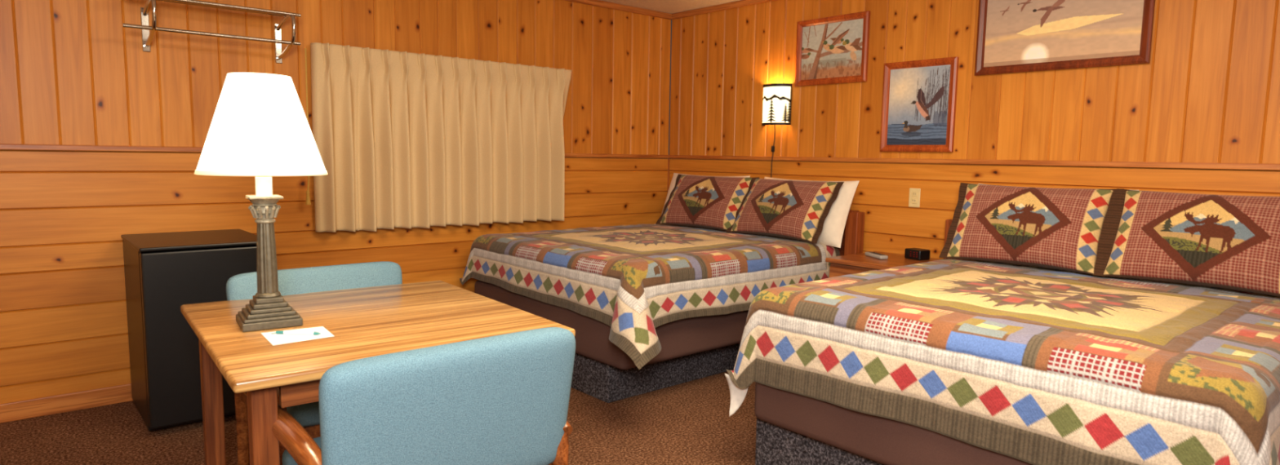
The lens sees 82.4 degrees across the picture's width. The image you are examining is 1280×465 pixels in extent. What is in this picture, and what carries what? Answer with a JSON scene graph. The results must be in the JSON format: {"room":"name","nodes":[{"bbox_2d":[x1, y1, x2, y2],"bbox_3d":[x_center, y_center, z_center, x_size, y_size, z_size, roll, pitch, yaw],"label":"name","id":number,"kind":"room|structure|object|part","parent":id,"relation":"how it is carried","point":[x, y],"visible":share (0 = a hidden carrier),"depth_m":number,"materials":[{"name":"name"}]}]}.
{"room":"hotel room","nodes":[
{"label":"hotel room","id":0,"kind":"room"},
{"bbox_2d":[0,0,671,404],"bbox_3d":[-1.768,-0.413,4.348,5.300,2.438,0.015,-4,8,-41],"label":"wall","id":1,"kind":"structure","parent":0,"point":[71,73],"depth_m":3.80,"materials":[{"name":"brown wood"}]},
{"bbox_2d":[0,383,133,423],"bbox_3d":[-1.778,0.756,4.460,5.299,0.090,0.014,-4,8,-41],"label":"baseboard","id":2,"kind":"structure","parent":1,"relation":"attached to","point":[53,405],"depth_m":3.56,"materials":[{"name":"brown wood"}]},
{"bbox_2d":[122,0,300,63],"bbox_3d":[-2.167,-1.036,3.710,0.775,0.258,0.306,-4,8,-41],"label":"coat rack","id":3,"kind":"object","parent":1,"relation":"attached to","point":[147,37],"visible":1,"depth_m":3.65,"materials":[{"name":"silver metal"}]},
{"bbox_3d":[-2.369,-1.022,3.534,0.020,0.220,0.304,-4,8,-41],"label":"arm","id":4,"kind":"part","parent":3,"relation":"part of","materials":[{"name":"silver metal"}]},
{"bbox_3d":[-2.102,-0.983,3.639,0.775,0.018,0.019,-4,8,-41],"label":"hanging rod","id":5,"kind":"part","parent":3,"relation":"part of","materials":[{"name":"silver metal"}]},
{"bbox_3d":[-2.208,-1.160,3.731,0.755,0.016,0.017,-4,8,-41],"label":"shelf rod","id":6,"kind":"part","parent":3,"relation":"part of","materials":[{"name":"silver metal"}]},
{"bbox_3d":[-2.169,-1.150,3.687,0.755,0.016,0.017,-4,8,-41],"label":"shelf rod","id":7,"kind":"part","parent":3,"relation":"part of","materials":[{"name":"silver metal"}]},
{"bbox_3d":[-2.086,-1.125,3.609,0.775,0.016,0.017,-4,8,-41],"label":"shelf rod","id":8,"kind":"part","parent":3,"relation":"part of","materials":[{"name":"silver metal"}]},
{"bbox_3d":[-1.904,-1.057,3.936,0.020,0.220,0.304,-4,8,-41],"label":"arm","id":9,"kind":"part","parent":3,"relation":"part of","materials":[{"name":"silver metal"}]},
{"bbox_2d":[0,143,668,158],"bbox_3d":[-1.759,-0.478,4.332,5.299,0.028,0.010,-4,8,-41],"label":"trim","id":10,"kind":"structure","parent":1,"relation":"attached to","point":[2,146],"depth_m":3.65,"materials":[{"name":"brown wood"}]},
{"bbox_2d":[304,42,572,232],"bbox_3d":[-1.195,-0.577,4.698,1.829,1.074,0.166,-4,8,-41],"label":"curtain","id":11,"kind":"object","parent":1,"relation":"hanging from","point":[405,140],"visible":0.99,"depth_m":4.58,"materials":[{"name":"beige fabric"}]},
{"bbox_3d":[-1.873,-0.632,4.115,0.012,0.801,0.031,2,6,6],"label":"pull cord","id":12,"kind":"part","parent":11,"relation":"part of","materials":[{"name":"gold metal"}]},
{"bbox_2d":[565,0,671,19],"bbox_3d":[-1.738,-1.600,4.209,5.299,0.044,0.020,-4,8,-41],"label":"trim","id":13,"kind":"structure","parent":1,"relation":"attached to","point":[594,2],"depth_m":5.60,"materials":[{"name":"brown wood"}]},
{"bbox_2d":[666,158,669,194],"bbox_3d":[0.229,-0.026,6.121,0.012,1.180,0.012,-4,8,-41],"label":"trim","id":14,"kind":"structure","parent":1,"relation":"attached to","point":[668,158],"depth_m":6.07,"materials":[{"name":"brown wood"}]},
{"bbox_2d":[0,369,756,464],"bbox_3d":[0.117,1.110,2.301,5.500,0.100,6.000,-4,8,-41],"label":"floor","id":15,"kind":"structure","parent":0,"point":[690,423],"depth_m":3.34,"materials":[{"name":"brown carpet"}]},
{"bbox_2d":[120,229,257,431],"bbox_3d":[-2.161,0.439,3.595,0.536,0.850,0.662,-4,8,-41],"label":"mini fridge","id":16,"kind":"object","parent":15,"relation":"on","point":[164,273],"visible":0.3,"depth_m":3.30,"materials":[{"name":"black plastic"}]},
{"bbox_3d":[-2.160,0.032,3.556,0.533,0.017,0.650,-4,8,-41],"label":"panel","id":17,"kind":"part","parent":16,"relation":"part of","materials":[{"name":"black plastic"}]},
{"bbox_2d":[226,261,402,464],"bbox_3d":[-1.085,0.576,2.717,0.676,0.837,0.653,-4,8,-41],"label":"armchair","id":18,"kind":"object","parent":15,"relation":"on","point":[242,286],"visible":0.2,"depth_m":2.78,"materials":[{"name":"blue fabric"}]},
{"bbox_3d":[-1.488,0.701,2.734,0.046,0.573,0.071,-1,6,-21],"label":"leg","id":19,"kind":"part","parent":18,"relation":"part of","materials":[{"name":"brown wood"}]},
{"bbox_3d":[-1.304,0.623,2.527,0.024,0.045,0.530,-4,8,-41],"label":"rail","id":20,"kind":"part","parent":18,"relation":"part of","materials":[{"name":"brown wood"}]},
{"bbox_3d":[-1.144,0.744,2.329,0.046,0.581,0.066,-4,8,-41],"label":"leg","id":21,"kind":"part","parent":18,"relation":"part of","materials":[{"name":"brown wood"}]},
{"bbox_3d":[-1.060,0.562,2.687,0.556,0.090,0.500,-4,8,-41],"label":"seat","id":22,"kind":"part","parent":18,"relation":"part of","materials":[{"name":"blue fabric"}]},
{"bbox_3d":[-0.912,0.640,2.523,0.580,0.045,0.025,-4,8,-41],"label":"rail","id":23,"kind":"part","parent":18,"relation":"part of","materials":[{"name":"brown wood"}]},
{"bbox_3d":[-1.256,0.331,2.894,0.660,0.395,0.085,-4,1,-41],"label":"backrest","id":24,"kind":"part","parent":18,"relation":"part of","materials":[{"name":"blue fabric"}]},
{"bbox_2d":[180,280,575,464],"bbox_3d":[-0.916,0.650,2.483,0.960,0.744,1.080,-4,8,-37],"label":"table","id":25,"kind":"object","parent":15,"relation":"on","point":[364,322],"visible":0.69,"depth_m":2.28,"materials":[{"name":"brown wood"}]},
{"bbox_3d":[-1.515,0.644,2.596,0.060,0.712,0.060,-4,8,-37],"label":"leg","id":26,"kind":"part","parent":25,"relation":"part of","materials":[{"name":"brown wood"}]},
{"bbox_2d":[194,72,328,332],"bbox_3d":[-1.167,-0.095,2.273,0.367,0.772,0.367,-3,7,-35],"label":"table lamp","id":27,"kind":"object","parent":25,"relation":"on","point":[260,127],"visible":1,"depth_m":2.16,"materials":[{"name":"white fabric"}]},
{"bbox_3d":[-1.163,-0.332,2.248,0.362,0.297,0.362,-3,7,-35],"label":"lamp shade","id":28,"kind":"part","parent":27,"relation":"part of","materials":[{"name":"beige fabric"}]},
{"bbox_3d":[-0.959,0.729,1.880,0.060,0.712,0.060,-4,8,-37],"label":"leg","id":29,"kind":"part","parent":25,"relation":"part of","materials":[{"name":"brown wood"}]},
{"bbox_2d":[260,326,333,345],"bbox_3d":[-1.020,0.305,2.180,0.182,0.002,0.169,-4,8,-41],"label":"note card","id":30,"kind":"object","parent":25,"relation":"on","point":[274,339],"visible":0.86,"depth_m":2.16,"materials":[{"name":"white paper"}]},
{"bbox_2d":[275,331,320,335],"bbox_3d":[-1.018,0.299,2.179,0.134,0.010,0.010,1,6,3],"label":"pen","id":31,"kind":"object","parent":30,"relation":"on","point":[277,332],"visible":1,"depth_m":2.18,"materials":[{"name":"white plastic"}]},
{"bbox_2d":[271,327,575,464],"bbox_3d":[-0.624,0.657,2.023,0.676,0.837,0.653,-4,8,-41],"label":"armchair","id":32,"kind":"object","parent":15,"relation":"on","point":[502,399],"visible":0.96,"depth_m":1.74,"materials":[{"name":"blue fabric"}]},
{"bbox_3d":[-0.865,0.524,1.818,0.060,0.108,0.619,-4,8,-41],"label":"armrest","id":33,"kind":"part","parent":32,"relation":"part of","materials":[{"name":"brown wood"}]},
{"bbox_3d":[-0.648,0.636,2.049,0.556,0.090,0.500,-4,8,-41],"label":"seat","id":34,"kind":"part","parent":32,"relation":"part of","materials":[{"name":"brown wood"}]},
{"bbox_3d":[-0.224,0.795,2.034,0.046,0.573,0.071,-1,6,-21],"label":"leg","id":35,"kind":"part","parent":32,"relation":"part of","materials":[{"name":"brown wood"}]},
{"bbox_3d":[-0.400,0.489,2.221,0.060,0.108,0.619,-4,8,-41],"label":"armrest","id":36,"kind":"part","parent":32,"relation":"part of","materials":[{"name":"brown wood"}]},
{"bbox_2d":[474,209,864,403],"bbox_3d":[0.134,0.315,4.773,1.895,0.962,1.780,-4,8,-41],"label":"bed","id":37,"kind":"object","parent":15,"relation":"on","point":[693,348],"visible":0.08,"depth_m":3.99,"materials":[{"name":"brown wood"}]},
{"bbox_2d":[459,223,839,369],"bbox_3d":[0.100,0.245,4.543,1.984,0.417,2.042,-4,8,-41],"label":"quilt","id":38,"kind":"object","parent":37,"relation":"on","point":[636,280],"visible":0.93,"depth_m":4.03,"materials":[{"name":"multicoloured fabric"}]},
{"bbox_2d":[661,173,750,231],"bbox_3d":[0.463,-0.230,5.515,0.228,0.418,0.761,-5,8,-44],"label":"bed pillow","id":39,"kind":"object","parent":38,"relation":"on","point":[672,185],"visible":0.09,"depth_m":5.70,"materials":[{"name":"white fabric"}]},
{"bbox_2d":[655,173,759,231],"bbox_3d":[0.478,-0.226,5.347,0.272,0.378,0.770,-5,9,-45],"label":"pillow sham","id":40,"kind":"object","parent":38,"relation":"on","point":[713,202],"visible":0.92,"depth_m":5.25,"materials":[{"name":"fabric"}]},
{"bbox_2d":[726,177,844,243],"bbox_3d":[0.933,-0.160,4.816,0.276,0.374,0.770,-4,8,-39],"label":"pillow sham","id":41,"kind":"object","parent":38,"relation":"on","point":[795,210],"visible":1,"depth_m":4.69,"materials":[{"name":"fabric"}]},
{"bbox_2d":[754,177,859,248],"bbox_3d":[1.055,-0.149,4.843,0.232,0.415,0.760,-4,8,-41],"label":"bed pillow","id":42,"kind":"object","parent":38,"relation":"on","point":[832,233],"visible":0.27,"depth_m":4.58,"materials":[{"name":"white fabric"}]},
{"bbox_3d":[0.825,0.129,5.355,0.060,0.630,1.600,-4,8,-41],"label":"headboard","id":43,"kind":"part","parent":37,"relation":"part of","materials":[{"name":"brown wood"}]},
{"bbox_3d":[1.371,0.342,4.731,0.085,0.955,0.090,-4,8,-41],"label":"headboard post","id":44,"kind":"part","parent":37,"relation":"part of","materials":[{"name":"brown wood"}]},
{"bbox_2d":[825,251,941,277],"bbox_3d":[1.436,0.508,4.328,0.551,0.712,0.470,-4,8,-41],"label":"nightstand","id":45,"kind":"object","parent":15,"relation":"on","point":[854,264],"visible":0.08,"depth_m":4.22,"materials":[{"name":"brown wood"}]},
{"bbox_3d":[1.258,0.309,4.148,0.017,0.180,0.430,-4,8,-41],"label":"drawer","id":46,"kind":"part","parent":45,"relation":"part of","materials":[{"name":"brown wood"}]},
{"bbox_2d":[864,252,888,259],"bbox_3d":[1.399,0.135,4.331,0.052,0.025,0.180,0,6,-13],"label":"remote control","id":47,"kind":"object","parent":45,"relation":"on","point":[873,255],"visible":1,"depth_m":4.29,"materials":[{"name":"grey plastic"}]},
{"bbox_2d":[904,248,930,260],"bbox_3d":[1.627,0.127,4.293,0.093,0.060,0.115,-2,7,-29],"label":"clock radio","id":48,"kind":"object","parent":45,"relation":"on","point":[917,254],"visible":1,"depth_m":4.25,"materials":[{"name":"black plastic"}]},
{"bbox_2d":[754,218,1032,464],"bbox_3d":[1.673,0.525,3.011,1.895,0.962,1.780,-4,8,-41],"label":"bed","id":49,"kind":"object","parent":15,"relation":"on","point":[793,428],"visible":0.04,"depth_m":2.69,"materials":[{"name":"brown wood"}]},
{"bbox_3d":[1.803,0.401,4.236,0.085,0.955,0.090,-4,8,-41],"label":"headboard post","id":50,"kind":"part","parent":49,"relation":"part of","materials":[{"name":"brown wood"}]},
{"bbox_2d":[724,258,1279,464],"bbox_3d":[1.605,0.561,2.947,1.847,0.663,1.775,-4,8,-41],"label":"quilt","id":51,"kind":"object","parent":49,"relation":"on","point":[1034,366],"visible":0.97,"depth_m":2.33,"materials":[{"name":"multicoloured fabric"}]},
{"bbox_2d":[938,182,1124,276],"bbox_3d":[1.933,-0.035,3.668,0.253,0.398,0.773,-5,8,-44],"label":"pillow sham","id":52,"kind":"object","parent":51,"relation":"on","point":[1068,229],"visible":1,"depth_m":3.57,"materials":[{"name":"fabric"}]},
{"bbox_2d":[960,183,1115,277],"bbox_3d":[2.047,-0.024,3.718,0.238,0.418,0.767,-5,8,-43],"label":"bed pillow","id":53,"kind":"object","parent":51,"relation":"on","point":[979,184],"visible":0.03,"depth_m":3.76,"materials":[{"name":"white fabric"}]},
{"bbox_2d":[1093,188,1279,297],"bbox_3d":[2.414,0.030,3.120,0.251,0.398,0.774,-4,8,-38],"label":"pillow sham","id":54,"kind":"object","parent":51,"relation":"on","point":[1225,242],"visible":1,"depth_m":3.08,"materials":[{"name":"fabric"}]},
{"bbox_2d":[1115,189,1279,297],"bbox_3d":[2.519,0.041,3.178,0.238,0.418,0.767,-5,8,-43],"label":"bed pillow","id":55,"kind":"object","parent":51,"relation":"on","point":[1134,279],"visible":0.02,"depth_m":3.27,"materials":[{"name":"white fabric"}]},
{"bbox_2d":[600,0,740,13],"bbox_3d":[0.157,-1.414,2.034,5.500,0.100,6.000,-4,8,-41],"label":"ceiling","id":56,"kind":"structure","parent":0,"point":[671,6],"depth_m":5.55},
{"bbox_2d":[669,0,1279,259],"bbox_3d":[2.143,-0.304,3.902,0.015,2.438,5.800,-4,8,-41],"label":"wall","id":57,"kind":"structure","parent":0,"point":[1208,91],"depth_m":4.15,"materials":[{"name":"brown wood"}]},
{"bbox_2d":[671,0,775,19],"bbox_3d":[2.150,-1.492,3.765,0.020,0.044,5.799,-4,8,-41],"label":"trim","id":58,"kind":"structure","parent":57,"relation":"attached to","point":[742,2],"depth_m":5.54,"materials":[{"name":"brown wood"}]},
{"bbox_2d":[761,83,791,177],"bbox_3d":[0.942,-0.620,5.186,0.107,0.850,0.238,-4,8,-41],"label":"wall sconce","id":59,"kind":"object","parent":57,"relation":"attached to","point":[777,97],"visible":0.95,"depth_m":5.10,"materials":[{"name":"beige"}]},
{"bbox_3d":[0.951,-0.485,5.231,0.019,0.571,0.046,-1,6,-14],"label":"cord","id":60,"kind":"part","parent":59,"relation":"part of","materials":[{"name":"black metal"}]},
{"bbox_3d":[0.943,-0.901,5.153,0.095,0.285,0.236,-4,8,-41],"label":"frame","id":61,"kind":"part","parent":59,"relation":"part of","materials":[{"name":"black metal"}]},
{"bbox_2d":[762,86,791,123],"bbox_3d":[0.943,-0.901,5.154,0.092,0.269,0.230,-4,8,-41],"label":"diffuser","id":62,"kind":"object","parent":59,"relation":"attached to","point":[776,106],"depth_m":5.09,"materials":[{"name":"beige"}]},
{"bbox_2d":[795,10,870,86],"bbox_3d":[1.256,-1.200,4.816,0.028,0.436,0.548,-4,8,-41],"label":"framed picture","id":63,"kind":"object","parent":57,"relation":"attached to","point":[830,50],"visible":1,"depth_m":4.80,"materials":[{"name":"brown wood"}]},
{"bbox_2d":[800,17,863,79],"bbox_3d":[1.257,-1.200,4.817,0.001,0.354,0.466,-4,8,-41],"label":"print","id":64,"kind":"object","parent":63,"relation":"attached to","point":[832,50],"depth_m":4.81},
{"bbox_2d":[908,187,920,207],"bbox_3d":[1.667,-0.211,4.442,0.010,0.116,0.072,-4,8,-41],"label":"wall outlet","id":65,"kind":"object","parent":57,"relation":"attached to","point":[914,193],"visible":1,"depth_m":4.44,"materials":[{"name":"beige plastic"}]},
{"bbox_2d":[911,198,916,203],"bbox_3d":[1.665,-0.191,4.443,0.008,0.028,0.034,-4,8,-41],"label":"socket","id":66,"kind":"object","parent":65,"relation":"attached to","point":[913,200],"depth_m":4.44,"materials":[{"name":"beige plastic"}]},
{"bbox_2d":[911,191,917,196],"bbox_3d":[1.666,-0.231,4.439,0.008,0.028,0.034,-4,8,-41],"label":"socket","id":67,"kind":"object","parent":65,"relation":"attached to","point":[913,193],"depth_m":4.44,"materials":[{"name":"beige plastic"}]},
{"bbox_2d":[880,56,959,151],"bbox_3d":[1.663,-0.757,4.384,0.028,0.542,0.461,-4,8,-41],"label":"framed picture","id":68,"kind":"object","parent":57,"relation":"attached to","point":[919,97],"visible":1,"depth_m":4.37,"materials":[{"name":"brown wood"}]},
{"bbox_2d":[886,64,950,145],"bbox_3d":[1.664,-0.757,4.385,0.001,0.460,0.379,-4,8,-41],"label":"print","id":69,"kind":"object","parent":68,"relation":"attached to","point":[918,97],"depth_m":4.38},
{"bbox_2d":[668,155,1279,170],"bbox_3d":[2.136,-0.370,3.887,0.010,0.028,5.799,-4,8,-41],"label":"trim","id":70,"kind":"structure","parent":57,"relation":"attached to","point":[979,162],"depth_m":3.96,"materials":[{"name":"brown wood"}]},
{"bbox_2d":[974,0,1155,75],"bbox_3d":[2.162,-1.106,3.776,0.028,0.520,0.830,-4,8,-41],"label":"framed picture","id":71,"kind":"object","parent":57,"relation":"attached to","point":[1014,36],"visible":1,"depth_m":3.77,"materials":[{"name":"brown wood"}]}
]}

